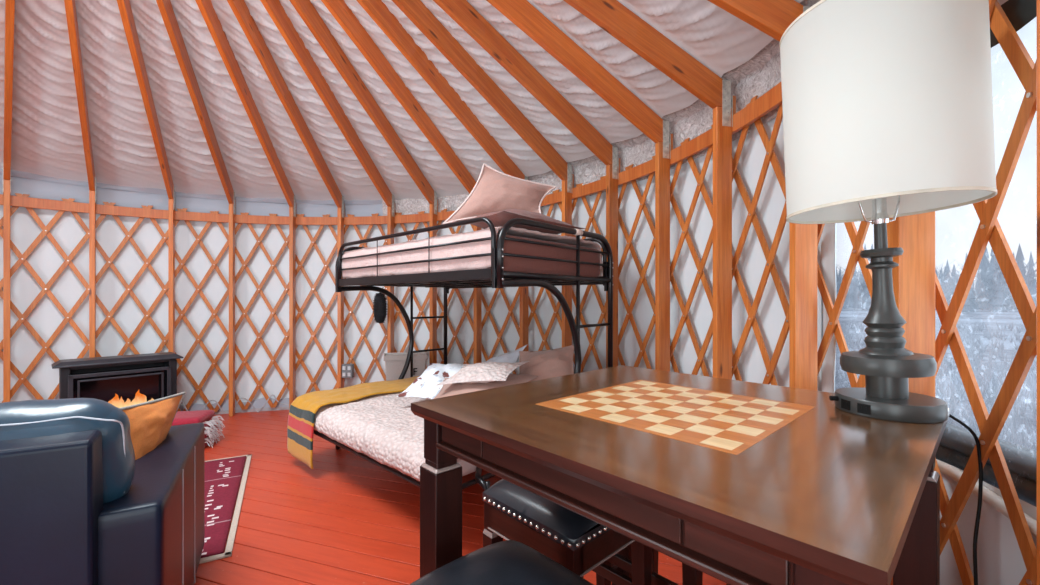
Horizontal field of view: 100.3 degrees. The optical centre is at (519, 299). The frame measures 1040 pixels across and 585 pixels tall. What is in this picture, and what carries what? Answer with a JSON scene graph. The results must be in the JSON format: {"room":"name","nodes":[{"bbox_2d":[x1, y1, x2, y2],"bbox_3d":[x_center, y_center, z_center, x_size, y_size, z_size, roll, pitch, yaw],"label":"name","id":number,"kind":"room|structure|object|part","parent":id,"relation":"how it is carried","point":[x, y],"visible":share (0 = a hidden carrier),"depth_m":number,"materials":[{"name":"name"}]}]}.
{"room":"traditional dwelling","nodes":[
{"label":"traditional dwelling","id":0,"kind":"room"},
{"bbox_2d":[0,205,265,404],"bbox_3d":[-4.281,0.150,2.205,1.746,2.160,5.729,0,0,12],"label":"wall","id":1,"kind":"structure","parent":0,"point":[45,318],"depth_m":4.32,"materials":[{"name":"fabric"}]},
{"bbox_2d":[0,0,802,199],"bbox_3d":[-2.050,-1.788,1.782,6.303,1.413,6.304,0,0,0],"label":"ceiling","id":2,"kind":"structure","parent":0,"point":[46,138],"depth_m":3.42,"materials":[{"name":"white fabric"}]},
{"bbox_2d":[2,0,14,193],"bbox_3d":[-3.492,-1.681,2.966,2.372,1.557,0.049,0,0,40],"label":"rafter","id":3,"kind":"object","parent":2,"relation":"attached to","point":[9,4],"visible":0.84,"depth_m":3.08,"materials":[{"name":"brown wood"}]},
{"bbox_2d":[64,0,95,202],"bbox_3d":[-3.260,-1.681,3.202,0.049,1.557,2.372,0,0,-41],"label":"rafter","id":4,"kind":"object","parent":2,"relation":"attached to","point":[70,6],"visible":0.81,"depth_m":3.26,"materials":[{"name":"brown wood"}]},
{"bbox_2d":[117,0,174,209],"bbox_3d":[-2.959,-1.681,3.416,0.049,1.557,2.372,0,0,-30],"label":"rafter","id":5,"kind":"object","parent":2,"relation":"attached to","point":[124,6],"visible":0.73,"depth_m":3.42,"materials":[{"name":"brown wood"}]},
{"bbox_2d":[156,0,235,214],"bbox_3d":[-2.664,-1.681,3.555,0.049,1.557,2.372,0,0,-20],"label":"rafter","id":6,"kind":"object","parent":2,"relation":"attached to","point":[165,6],"visible":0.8,"depth_m":3.52,"materials":[{"name":"brown wood"}]},
{"bbox_2d":[195,0,295,216],"bbox_3d":[-2.305,-1.681,3.652,0.049,1.557,2.372,0,0,-10],"label":"rafter","id":7,"kind":"object","parent":2,"relation":"attached to","point":[206,8],"visible":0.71,"depth_m":3.58,"materials":[{"name":"brown wood"}]},
{"bbox_2d":[227,0,344,217],"bbox_3d":[-1.978,-1.681,3.680,0.049,1.557,2.372,0,0,0],"label":"rafter","id":8,"kind":"object","parent":2,"relation":"attached to","point":[239,8],"visible":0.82,"depth_m":3.61,"materials":[{"name":"brown wood"}]},
{"bbox_2d":[260,0,394,216],"bbox_3d":[-1.615,-1.681,3.648,0.049,1.557,2.372,0,0,10],"label":"rafter","id":9,"kind":"object","parent":2,"relation":"attached to","point":[274,8],"visible":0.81,"depth_m":3.59,"materials":[{"name":"brown wood"}]},
{"bbox_2d":[289,0,437,214],"bbox_3d":[-1.302,-1.681,3.563,0.049,1.557,2.372,0,0,20],"label":"rafter","id":10,"kind":"object","parent":2,"relation":"attached to","point":[305,9],"visible":0.88,"depth_m":3.54,"materials":[{"name":"brown wood"}]},
{"bbox_2d":[321,0,476,193],"bbox_3d":[-0.986,-1.681,3.417,0.049,1.557,2.372,0,0,30],"label":"rafter","id":11,"kind":"object","parent":2,"relation":"attached to","point":[340,11],"visible":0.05,"depth_m":3.41,"materials":[{"name":"brown wood"}]},
{"bbox_2d":[356,0,527,179],"bbox_3d":[-0.688,-1.681,3.206,0.049,1.557,2.372,0,0,40],"label":"rafter","id":12,"kind":"object","parent":2,"relation":"attached to","point":[377,10],"visible":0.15,"depth_m":3.26,"materials":[{"name":"brown wood"}]},
{"bbox_2d":[392,0,573,192],"bbox_3d":[-0.458,-1.681,2.974,2.372,1.557,0.049,0,0,-40],"label":"rafter","id":13,"kind":"object","parent":2,"relation":"attached to","point":[416,11],"visible":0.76,"depth_m":3.12,"materials":[{"name":"brown wood"}]},
{"bbox_2d":[433,0,619,178],"bbox_3d":[-0.269,-1.681,2.706,2.372,1.557,0.049,0,0,-31],"label":"rafter","id":14,"kind":"object","parent":2,"relation":"attached to","point":[462,12],"visible":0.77,"depth_m":2.88,"materials":[{"name":"brown wood"}]},
{"bbox_2d":[486,0,672,158],"bbox_3d":[-0.125,-1.681,2.405,2.372,1.557,0.049,0,0,-21],"label":"rafter","id":15,"kind":"object","parent":2,"relation":"attached to","point":[523,14],"visible":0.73,"depth_m":2.58,"materials":[{"name":"brown wood"}]},
{"bbox_2d":[563,0,735,126],"bbox_3d":[-0.032,-1.681,2.077,2.372,1.557,0.049,0,0,-11],"label":"rafter","id":16,"kind":"object","parent":2,"relation":"attached to","point":[613,17],"visible":0.84,"depth_m":2.20,"materials":[{"name":"brown wood"}]},
{"bbox_2d":[708,0,810,41],"bbox_3d":[0.004,-1.681,1.713,2.372,1.557,0.049,0,0,0],"label":"rafter","id":17,"kind":"object","parent":2,"relation":"attached to","point":[771,17],"visible":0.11,"depth_m":1.70,"materials":[{"name":"brown wood"}]},
{"bbox_2d":[266,194,600,398],"bbox_3d":[-0.977,0.150,4.462,3.704,2.160,0.590,0,0,20],"label":"wall","id":18,"kind":"structure","parent":0,"point":[313,265],"depth_m":4.85,"materials":[{"name":"fabric"}]},
{"bbox_2d":[194,410,726,584],"bbox_3d":[-1.952,1.242,1.762,6.595,0.024,6.473,0,0,18],"label":"floor","id":19,"kind":"structure","parent":0,"point":[346,519],"depth_m":2.40,"materials":[{"name":"red wood"}]},
{"bbox_2d":[3,180,9,402],"bbox_3d":[-4.353,0.112,3.681,0.089,2.237,0.038,0,0,40],"label":"wall post","id":20,"kind":"object","parent":19,"relation":"on","point":[6,183],"visible":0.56,"depth_m":3.65,"materials":[{"name":"brown wood"}]},
{"bbox_2d":[89,191,95,357],"bbox_3d":[-3.990,0.112,4.050,0.038,2.237,0.089,0,0,-41],"label":"wall post","id":21,"kind":"object","parent":19,"relation":"on","point":[92,205],"visible":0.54,"depth_m":4.02,"materials":[{"name":"brown wood"}]},
{"bbox_2d":[0,398,204,584],"bbox_3d":[-1.688,0.751,1.377,1.022,0.957,1.010,0,0,-30],"label":"sofa","id":22,"kind":"object","parent":19,"relation":"on","point":[77,506],"visible":0.96,"depth_m":1.18,"materials":[{"name":"blue leather"}]},
{"bbox_3d":[-1.474,0.763,1.003,0.750,0.813,0.149,0,0,-30],"label":"panel","id":23,"kind":"part","parent":22,"relation":"part of","materials":[{"name":"blue leather"}]},
{"bbox_2d":[0,398,134,503],"bbox_3d":[-1.539,0.469,1.104,0.850,0.394,0.275,0,0,-30],"label":"cushion","id":24,"kind":"object","parent":22,"relation":"on","point":[26,421],"depth_m":1.20,"materials":[{"name":"blue leather"}]},
{"bbox_3d":[-1.347,0.875,1.603,0.200,0.590,0.960,0,0,-30],"label":"arm","id":25,"kind":"part","parent":22,"relation":"part of","materials":[{"name":"blue leather"}]},
{"bbox_2d":[119,392,184,459],"bbox_3d":[-1.479,0.518,1.749,0.089,0.256,0.479,0,0,-19],"label":"cushion","id":26,"kind":"object","parent":22,"relation":"on","point":[150,421],"visible":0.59,"depth_m":1.68,"materials":[{"name":"orange fabric"}]},
{"bbox_2d":[51,352,182,407],"bbox_3d":[-3.604,0.876,3.923,0.270,0.717,0.855,0,0,42],"label":"fireplace","id":27,"kind":"object","parent":19,"relation":"on","point":[120,381],"visible":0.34,"depth_m":3.88,"materials":[{"name":"black metal"}]},
{"bbox_3d":[-3.520,0.835,3.847,0.016,0.410,0.675,0,0,42],"label":"door frame","id":28,"kind":"part","parent":27,"relation":"part of","materials":[{"name":"black metal"}]},
{"bbox_2d":[168,199,174,352],"bbox_3d":[-3.519,0.112,4.384,0.038,2.237,0.089,0,0,-30],"label":"wall post","id":29,"kind":"object","parent":19,"relation":"on","point":[171,212],"visible":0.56,"depth_m":4.35,"materials":[{"name":"brown wood"}]},
{"bbox_2d":[172,410,224,447],"bbox_3d":[-2.813,1.097,3.627,0.518,0.271,0.327,0,0,-14],"label":"folded blanket","id":30,"kind":"object","parent":19,"relation":"on","point":[206,417],"visible":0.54,"depth_m":3.63,"materials":[{"name":"red fabric"}]},
{"bbox_2d":[199,454,251,563],"bbox_3d":[-2.286,1.220,2.452,1.230,0.017,1.530,0,0,-29],"label":"rug","id":31,"kind":"object","parent":19,"relation":"on","point":[223,476],"visible":0.19,"depth_m":2.60,"materials":[{"name":"red fabric"}]},
{"bbox_2d":[229,204,234,416],"bbox_3d":[-3.055,0.112,4.603,0.038,2.237,0.089,0,0,-20],"label":"wall post","id":32,"kind":"object","parent":19,"relation":"on","point":[231,206],"visible":1,"depth_m":4.56,"materials":[{"name":"brown wood"}]},
{"bbox_2d":[181,395,288,413],"bbox_3d":[-2.962,1.128,4.624,1.357,0.188,0.095,0,0,-19],"label":"cable","id":33,"kind":"object","parent":32,"relation":"attached to","point":[271,395],"visible":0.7,"depth_m":4.62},
{"bbox_2d":[289,207,295,408],"bbox_3d":[-2.493,0.112,4.754,0.038,2.237,0.089,0,0,-10],"label":"wall post","id":34,"kind":"object","parent":19,"relation":"on","point":[292,220],"visible":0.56,"depth_m":4.71,"materials":[{"name":"brown wood"}]},
{"bbox_2d":[337,208,343,388],"bbox_3d":[-1.982,0.112,4.798,0.038,2.237,0.089,0,0,0],"label":"wall post","id":35,"kind":"object","parent":19,"relation":"on","point":[340,221],"visible":0.55,"depth_m":4.75,"materials":[{"name":"brown wood"}]},
{"bbox_2d":[342,364,353,377],"bbox_3d":[-1.907,0.790,4.801,0.120,0.150,0.065,0,0,1],"label":"outlet box","id":36,"kind":"object","parent":35,"relation":"attached to","point":[347,369],"visible":1,"depth_m":4.77,"materials":[{"name":"grey plastic"}]},
{"bbox_2d":[387,207,393,352],"bbox_3d":[-1.413,0.112,4.748,0.038,2.237,0.089,0,0,10],"label":"wall post","id":37,"kind":"object","parent":19,"relation":"on","point":[390,220],"visible":0.54,"depth_m":4.71,"materials":[{"name":"brown wood"}]},
{"bbox_2d":[373,287,387,323],"bbox_3d":[-1.499,0.063,4.651,0.162,0.394,0.160,0,0,0],"label":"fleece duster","id":38,"kind":"object","parent":37,"relation":"hanging from","point":[380,304],"visible":0.99,"depth_m":4.61,"materials":[{"name":"black fabric"}]},
{"bbox_2d":[384,352,427,380],"bbox_3d":[-1.160,0.890,4.400,0.420,0.680,0.260,0,0,-16],"label":"storage bin","id":39,"kind":"object","parent":19,"relation":"on","point":[394,362],"visible":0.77,"depth_m":4.28,"materials":[{"name":"beige plastic"}]},
{"bbox_2d":[429,204,436,363],"bbox_3d":[-0.923,0.112,4.615,0.038,2.237,0.089,0,0,20],"label":"wall post","id":40,"kind":"object","parent":19,"relation":"on","point":[432,217],"visible":0.54,"depth_m":4.58,"materials":[{"name":"brown wood"}]},
{"bbox_2d":[314,217,612,490],"bbox_3d":[-0.508,0.389,3.171,2.045,1.682,1.477,0,0,43],"label":"bunk bed","id":41,"kind":"object","parent":19,"relation":"on","point":[495,276],"visible":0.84,"depth_m":2.79,"materials":[{"name":"black metal"}]},
{"bbox_3d":[-1.255,0.555,3.834,0.042,1.347,0.734,0,0,43],"label":"curved leg","id":42,"kind":"part","parent":41,"relation":"part of","materials":[{"name":"black metal"}]},
{"bbox_3d":[-0.567,0.930,3.139,1.772,0.027,1.350,0,0,43],"label":"futon frame","id":43,"kind":"part","parent":41,"relation":"part of","materials":[{"name":"black metal"}]},
{"bbox_3d":[-1.020,0.384,4.088,0.024,1.632,0.024,0,0,43],"label":"ladder rail","id":44,"kind":"part","parent":41,"relation":"part of","materials":[{"name":"black metal"}]},
{"bbox_3d":[-0.805,-0.276,2.922,1.838,0.352,0.028,0,0,43],"label":"guard rail","id":45,"kind":"part","parent":41,"relation":"part of","materials":[{"name":"black metal"}]},
{"bbox_2d":[457,458,476,475],"bbox_3d":[-0.577,0.845,3.154,1.740,0.130,1.280,0,0,43],"label":"mattress","id":46,"kind":"object","parent":41,"relation":"on","point":[467,468],"visible":0.02,"depth_m":2.20,"materials":[{"name":"pink fabric"}]},
{"bbox_2d":[314,392,429,480],"bbox_3d":[-0.581,0.819,3.134,1.837,0.172,1.361,0,0,43],"label":"quilt","id":47,"kind":"object","parent":46,"relation":"on","point":[384,428],"visible":0.32,"depth_m":2.65,"materials":[{"name":"white fabric"}]},
{"bbox_2d":[287,376,419,468],"bbox_3d":[-1.113,0.928,3.583,0.445,0.444,1.361,0,0,43],"label":"striped blanket","id":48,"kind":"object","parent":47,"relation":"on","point":[302,411],"visible":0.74,"depth_m":3.18,"materials":[{"name":"yellow fabric"}]},
{"bbox_2d":[397,363,463,398],"bbox_3d":[-0.590,0.571,3.116,0.613,0.220,0.537,0,0,29],"label":"pillow","id":49,"kind":"object","parent":47,"relation":"on","point":[423,387],"visible":0.57,"depth_m":3.02,"materials":[{"name":"white fabric"}]},
{"bbox_2d":[434,374,537,398],"bbox_3d":[-0.224,0.563,2.734,0.748,0.171,0.510,0,0,10],"label":"pillow","id":50,"kind":"object","parent":47,"relation":"on","point":[446,390],"visible":0.29,"depth_m":2.69,"materials":[{"name":"fabric"}]},
{"bbox_2d":[435,361,528,385],"bbox_3d":[-0.233,0.468,2.797,0.520,0.125,0.457,0,0,20],"label":"pillow","id":51,"kind":"object","parent":50,"relation":"on","point":[486,372],"visible":1,"depth_m":2.68,"materials":[{"name":"white fabric"}]},
{"bbox_2d":[483,344,527,373],"bbox_3d":[-0.191,0.468,3.150,0.442,0.291,0.230,0,0,30],"label":"pillow","id":52,"kind":"object","parent":47,"relation":"on","point":[511,357],"visible":0.3,"depth_m":3.12,"materials":[{"name":"grey fabric"}]},
{"bbox_2d":[519,345,573,381],"bbox_3d":[0.182,0.469,2.940,0.431,0.320,0.244,0,0,11],"label":"pillow","id":53,"kind":"object","parent":47,"relation":"on","point":[545,364],"visible":0.69,"depth_m":2.91,"materials":[{"name":"fabric"}]},
{"bbox_2d":[367,234,599,276],"bbox_3d":[-0.425,-0.257,3.333,1.820,0.220,1.020,0,0,43],"label":"mattress","id":54,"kind":"object","parent":41,"relation":"on","point":[513,264],"visible":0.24,"depth_m":2.63,"materials":[{"name":"fabric"}]},
{"bbox_2d":[342,227,601,278],"bbox_3d":[-0.435,-0.290,3.325,1.807,0.256,1.073,0,0,43],"label":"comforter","id":55,"kind":"object","parent":54,"relation":"on","point":[480,247],"visible":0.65,"depth_m":2.77,"materials":[{"name":"fabric"}]},
{"bbox_2d":[456,209,586,233],"bbox_3d":[0.025,-0.484,2.855,0.450,0.179,0.820,0,0,43],"label":"pillow","id":56,"kind":"object","parent":55,"relation":"on","point":[499,218],"visible":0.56,"depth_m":2.64,"materials":[{"name":"pink fabric"}]},
{"bbox_2d":[442,163,556,223],"bbox_3d":[-0.117,-0.686,2.843,0.773,0.437,0.191,0,0,-10],"label":"pillow","id":57,"kind":"object","parent":56,"relation":"on","point":[494,190],"visible":0.86,"depth_m":2.78,"materials":[{"name":"pink fabric"}]},
{"bbox_3d":[-0.055,-0.276,3.733,1.838,0.352,0.028,0,0,43],"label":"guard rail","id":58,"kind":"part","parent":41,"relation":"part of","materials":[{"name":"black metal"}]},
{"bbox_3d":[0.139,0.555,2.543,0.042,1.347,0.734,0,0,43],"label":"curved leg","id":59,"kind":"part","parent":41,"relation":"part of","materials":[{"name":"black metal"}]},
{"bbox_3d":[0.269,-0.282,2.684,0.016,0.100,1.080,0,0,43],"label":"rail","id":60,"kind":"part","parent":41,"relation":"part of","materials":[{"name":"black metal"}]},
{"bbox_3d":[0.374,0.384,2.797,0.024,1.632,0.024,0,0,43],"label":"ladder rail","id":61,"kind":"part","parent":41,"relation":"part of","materials":[{"name":"black metal"}]},
{"bbox_2d":[474,225,481,363],"bbox_3d":[-0.429,0.112,4.386,0.038,2.237,0.089,0,0,30],"label":"wall post","id":62,"kind":"object","parent":19,"relation":"on","point":[477,291],"visible":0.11,"depth_m":4.35,"materials":[{"name":"brown wood"}]},
{"bbox_2d":[409,540,592,584],"bbox_3d":[-0.030,0.900,0.850,0.396,0.659,0.396,0,0,-43],"label":"bar stool","id":63,"kind":"object","parent":19,"relation":"on","point":[508,562],"visible":1,"depth_m":0.92,"materials":[{"name":"black leather"}]},
{"bbox_2d":[520,286,528,350],"bbox_3d":[0.038,0.112,4.057,0.038,2.237,0.089,0,0,41],"label":"wall post","id":64,"kind":"object","parent":19,"relation":"on","point":[524,291],"visible":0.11,"depth_m":4.03,"materials":[{"name":"brown wood"}]},
{"bbox_2d":[562,180,571,346],"bbox_3d":[0.399,0.112,3.693,0.089,2.237,0.038,0,0,-40],"label":"wall post","id":65,"kind":"object","parent":19,"relation":"on","point":[566,196],"visible":0.38,"depth_m":3.67,"materials":[{"name":"brown wood"}]},
{"bbox_2d":[483,479,651,584],"bbox_3d":[0.150,0.900,1.392,0.396,0.659,0.396,0,0,-43],"label":"bar stool","id":66,"kind":"object","parent":19,"relation":"on","point":[580,544],"visible":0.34,"depth_m":1.25,"materials":[{"name":"black leather"}]},
{"bbox_3d":[-0.087,0.940,1.401,0.048,0.580,0.048,0,0,-43],"label":"leg","id":67,"kind":"part","parent":66,"relation":"part of","materials":[{"name":"brown wood"}]},
{"bbox_3d":[0.150,0.639,1.392,0.396,0.012,0.396,0,0,-43],"label":"nailhead trim","id":68,"kind":"part","parent":66,"relation":"part of","materials":[{"name":"silver metal"}]},
{"bbox_3d":[0.150,0.610,1.392,0.384,0.079,0.384,0,0,-43],"label":"seat","id":69,"kind":"part","parent":66,"relation":"part of","materials":[{"name":"black leather"}]},
{"bbox_3d":[0.150,0.683,1.392,0.386,0.096,0.386,0,0,-43],"label":"seat frame","id":70,"kind":"part","parent":66,"relation":"part of","materials":[{"name":"brown wood"}]},
{"bbox_3d":[0.141,0.940,1.155,0.048,0.580,0.048,0,0,-43],"label":"leg","id":71,"kind":"part","parent":66,"relation":"part of","materials":[{"name":"brown wood"}]},
{"bbox_3d":[0.387,0.940,1.383,0.048,0.580,0.048,0,0,-43],"label":"leg","id":72,"kind":"part","parent":66,"relation":"part of","materials":[{"name":"brown wood"}]},
{"bbox_2d":[606,165,617,367],"bbox_3d":[0.695,0.112,3.274,0.089,2.237,0.038,0,0,-30],"label":"wall post","id":73,"kind":"object","parent":19,"relation":"on","point":[611,184],"visible":0.44,"depth_m":3.26,"materials":[{"name":"brown wood"}]},
{"bbox_2d":[655,142,669,371],"bbox_3d":[0.921,0.112,2.802,0.089,2.237,0.038,0,0,-21],"label":"wall post","id":74,"kind":"object","parent":19,"relation":"on","point":[662,165],"visible":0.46,"depth_m":2.79,"materials":[{"name":"brown wood"}]},
{"bbox_2d":[596,549,728,584],"bbox_3d":[0.545,0.900,1.585,0.396,0.659,0.396,0,0,-43],"label":"bar stool","id":75,"kind":"object","parent":19,"relation":"on","point":[690,575],"visible":0.02,"depth_m":1.50,"materials":[{"name":"brown wood"}]},
{"bbox_3d":[0.308,0.940,1.595,0.048,0.580,0.048,0,0,-43],"label":"leg","id":76,"kind":"part","parent":75,"relation":"part of","materials":[{"name":"brown wood"}]},
{"bbox_3d":[0.554,0.940,1.822,0.048,0.580,0.048,0,0,-43],"label":"leg","id":77,"kind":"part","parent":75,"relation":"part of","materials":[{"name":"brown wood"}]},
{"bbox_3d":[0.535,0.940,1.348,0.048,0.580,0.048,0,0,-43],"label":"leg","id":78,"kind":"part","parent":75,"relation":"part of","materials":[{"name":"brown wood"}]},
{"bbox_2d":[411,365,948,584],"bbox_3d":[0.389,0.749,1.100,0.952,0.962,0.952,0,0,-43],"label":"table","id":79,"kind":"object","parent":19,"relation":"on","point":[736,482],"visible":0.98,"depth_m":0.80,"materials":[{"name":"brown wood"}]},
{"bbox_3d":[-0.204,0.764,1.124,0.080,0.932,0.080,0,0,-43],"label":"leg","id":80,"kind":"part","parent":79,"relation":"part of","materials":[{"name":"brown wood"}]},
{"bbox_3d":[-0.137,0.325,1.022,0.009,0.052,0.161,0,0,-43],"label":"apron panel","id":81,"kind":"part","parent":79,"relation":"part of","materials":[{"name":"brown wood"}]},
{"bbox_3d":[0.076,0.325,0.791,0.009,0.052,0.460,0,0,-43],"label":"drawer","id":82,"kind":"part","parent":79,"relation":"part of","materials":[{"name":"brown wood"}]},
{"bbox_3d":[0.413,0.764,1.694,0.080,0.932,0.080,0,0,-43],"label":"leg","id":83,"kind":"part","parent":79,"relation":"part of","materials":[{"name":"brown wood"}]},
{"bbox_3d":[0.280,0.325,0.571,0.009,0.052,0.131,0,0,-43],"label":"apron panel","id":84,"kind":"part","parent":79,"relation":"part of","materials":[{"name":"brown wood"}]},
{"bbox_3d":[0.365,0.764,0.506,0.080,0.932,0.080,0,0,-43],"label":"leg","id":85,"kind":"part","parent":79,"relation":"part of","materials":[{"name":"brown wood"}]},
{"bbox_2d":[779,0,996,584],"bbox_3d":[0.858,0.131,1.034,0.411,1.620,0.391,0,0,36],"label":"table lamp","id":86,"kind":"object","parent":79,"relation":"on","point":[887,105],"visible":1,"depth_m":0.92,"materials":[{"name":"grey metal"}]},
{"bbox_3d":[0.842,-0.668,1.039,0.380,0.022,0.380,0,0,0],"label":"shade trim","id":87,"kind":"part","parent":86,"relation":"part of","materials":[{"name":"white fabric"}]},
{"bbox_3d":[0.771,0.243,1.066,0.016,0.012,0.012,0,0,13],"label":"switch knob","id":88,"kind":"part","parent":86,"relation":"part of","materials":[{"name":"black plastic"}]},
{"bbox_2d":[841,399,849,409],"bbox_3d":[0.778,0.250,1.035,0.006,0.022,0.025,0,0,-2],"label":"power outlet","id":89,"kind":"object","parent":86,"relation":"attached to","point":[845,403],"depth_m":1.03,"materials":[{"name":"black plastic"}]},
{"bbox_2d":[857,403,870,414],"bbox_3d":[0.788,0.250,0.994,0.006,0.022,0.025,0,0,-26],"label":"power outlet","id":90,"kind":"object","parent":86,"relation":"attached to","point":[862,408],"depth_m":0.99,"materials":[{"name":"black plastic"}]},
{"bbox_2d":[871,198,888,224],"bbox_3d":[0.861,-0.210,1.039,0.034,0.061,0.034,0,0,0],"label":"socket","id":91,"kind":"object","parent":86,"relation":"attached to","point":[879,205],"depth_m":1.03,"materials":[{"name":"silver metal"}]},
{"bbox_3d":[0.851,-0.443,1.039,0.396,0.472,0.377,0,0,0],"label":"lamp shade","id":92,"kind":"part","parent":86,"relation":"part of","materials":[{"name":"white fabric"}]},
{"bbox_3d":[0.875,0.026,1.039,0.177,0.414,0.177,0,0,0],"label":"stem","id":93,"kind":"part","parent":86,"relation":"part of","materials":[{"name":"grey metal"}]},
{"bbox_3d":[0.860,-0.218,1.039,0.380,0.022,0.380,0,0,0],"label":"shade trim","id":94,"kind":"part","parent":86,"relation":"part of","materials":[{"name":"white fabric"}]},
{"bbox_3d":[1.053,0.594,1.069,0.130,0.696,0.092,0,0,39],"label":"power cord","id":95,"kind":"part","parent":86,"relation":"part of","materials":[{"name":"black rubber"}]},
{"bbox_3d":[0.983,0.764,1.076,0.080,0.932,0.080,0,0,-43],"label":"leg","id":96,"kind":"part","parent":79,"relation":"part of","materials":[{"name":"brown wood"}]},
{"bbox_2d":[713,107,731,379],"bbox_3d":[1.067,0.112,2.289,0.089,2.237,0.038,0,0,-11],"label":"wall post","id":97,"kind":"object","parent":19,"relation":"on","point":[722,135],"visible":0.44,"depth_m":2.27,"materials":[{"name":"brown wood"}]},
{"bbox_2d":[789,222,816,390],"bbox_3d":[1.123,0.112,1.720,0.089,2.237,0.038,0,0,0],"label":"wall post","id":98,"kind":"object","parent":19,"relation":"on","point":[802,237],"visible":0.2,"depth_m":1.70,"materials":[{"name":"brown wood"}]},
{"bbox_2d":[887,211,934,584],"bbox_3d":[1.083,0.112,1.214,0.089,2.237,0.075,0,0,9],"label":"wall post","id":99,"kind":"object","parent":19,"relation":"on","point":[914,277],"visible":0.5,"depth_m":1.18,"materials":[{"name":"brown wood"}]},
{"bbox_2d":[1037,0,1039,584],"bbox_3d":[0.982,0.112,0.764,0.089,2.237,0.038,0,0,18],"label":"wall post","id":100,"kind":"object","parent":19,"relation":"on","point":[1038,1],"visible":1,"depth_m":0.79,"materials":[{"name":"brown wood"}]},
{"bbox_2d":[0,0,1036,584],"bbox_3d":[-1.798,0.100,2.593,6.370,2.242,4.558,0,0,11],"label":"lattice","id":101,"kind":"structure","parent":0,"point":[990,426],"depth_m":2.51,"materials":[{"name":"brown wood"}]},
{"bbox_2d":[0,169,381,204],"bbox_3d":[-3.826,-1.155,2.528,2.324,0.170,6.144,0,0,24],"label":"trim","id":102,"kind":"structure","parent":101,"relation":"attached to","point":[13,172],"depth_m":4.48,"materials":[{"name":"grey fabric"}]},
{"bbox_2d":[0,175,382,216],"bbox_3d":[-3.844,-0.965,2.533,2.334,0.230,6.185,0,0,24],"label":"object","id":103,"kind":"structure","parent":101,"relation":"attached to","point":[41,189],"depth_m":4.42,"materials":[{"name":"grey fabric"}]},
{"bbox_2d":[179,397,288,410],"bbox_3d":[-1.599,1.136,3.116,6.403,0.128,3.480,0,0,15],"label":"trim","id":104,"kind":"structure","parent":101,"relation":"attached to","point":[258,403],"depth_m":4.72,"materials":[{"name":"grey fabric"}]},
{"bbox_2d":[215,407,288,414],"bbox_3d":[-1.614,1.212,2.699,6.430,0.035,4.315,0,0,20],"label":"baseboard","id":105,"kind":"structure","parent":101,"relation":"attached to","point":[270,408],"depth_m":4.76,"materials":[{"name":"wood"}]},
{"bbox_2d":[0,82,781,224],"bbox_3d":[-1.672,-0.889,2.837,6.326,0.192,3.982,0,0,15],"label":"rail","id":106,"kind":"object","parent":101,"relation":"attached to","point":[771,99],"visible":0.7,"depth_m":3.90,"materials":[{"name":"brown wood"}]},
{"bbox_2d":[382,52,780,215],"bbox_3d":[-0.901,-1.070,1.234,4.112,0.400,6.445,0,0,24],"label":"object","id":107,"kind":"structure","parent":101,"relation":"attached to","point":[764,79],"depth_m":3.00,"materials":[{"name":"fabric"}]},
{"bbox_2d":[528,0,819,179],"bbox_3d":[-1.770,-1.210,1.382,6.500,0.258,5.740,0,0,-32],"label":"trim","id":108,"kind":"structure","parent":101,"relation":"attached to","point":[763,56],"depth_m":2.53,"materials":[{"name":"fabric"}]},
{"bbox_2d":[937,460,1036,537],"bbox_3d":[1.161,0.502,1.162,0.098,0.078,1.306,0,0,10],"label":"trim","id":109,"kind":"structure","parent":101,"relation":"attached to","point":[994,500],"depth_m":1.08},
{"bbox_2d":[600,118,821,390],"bbox_3d":[1.022,0.150,2.700,0.150,2.160,1.866,0,0,-18],"label":"wall","id":110,"kind":"structure","parent":0,"point":[770,316],"depth_m":2.59,"materials":[{"name":"fabric"}]},
{"bbox_2d":[817,223,836,392],"bbox_3d":[1.241,0.160,1.777,0.027,2.100,0.187,0,0,0],"label":"trim","id":111,"kind":"structure","parent":110,"relation":"attached to","point":[828,237],"depth_m":1.75,"materials":[{"name":"fabric"}]},
{"bbox_2d":[936,0,1036,584],"bbox_3d":[1.164,0.150,1.116,0.085,2.160,1.363,0,0,10],"label":"wall","id":112,"kind":"structure","parent":0,"point":[1000,561],"depth_m":1.11,"materials":[{"name":"fabric"}]},
{"bbox_2d":[990,0,1036,47],"bbox_3d":[1.152,-0.685,1.119,0.073,0.110,1.359,0,0,11],"label":"trim","id":113,"kind":"structure","parent":112,"relation":"attached to","point":[1019,13],"depth_m":1.02,"materials":[{"name":"black"}]},
{"bbox_3d":[1.131,-0.125,1.123,0.268,1.230,1.399,0,0,0],"label":"window","id":114,"kind":"structure","parent":112,"relation":"in","visible":0},
{"bbox_2d":[935,422,1036,506],"bbox_3d":[1.214,0.429,1.008,0.129,0.163,1.061,0,0,12],"label":"window sill","id":115,"kind":"structure","parent":114,"relation":"attached to","point":[957,444],"depth_m":1.11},
{"label":"outside","id":116,"kind":"structure","parent":0,"visible":0},
{"bbox_2d":[835,305,1036,449],"bbox_3d":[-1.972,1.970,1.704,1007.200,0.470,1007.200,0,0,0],"label":"ground","id":117,"kind":"structure","parent":116,"point":[979,316],"depth_m":20.28,"materials":[{"name":"white snow"}]},
{"bbox_2d":[835,319,1036,450],"bbox_3d":[17.744,1.774,24.335,40.417,0.946,35.700,0,0,-18],"label":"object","id":118,"kind":"structure","parent":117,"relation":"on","point":[1011,436],"depth_m":9.86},
{"bbox_2d":[836,243,1036,311],"bbox_3d":[100.273,-8.990,95.894,183.420,22.240,187.644,0,0,0],"label":"tree line","id":119,"kind":"object","parent":117,"relation":"on","point":[991,291],"visible":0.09,"depth_m":75.82,"materials":[{"name":"grey plant"}]}
]}

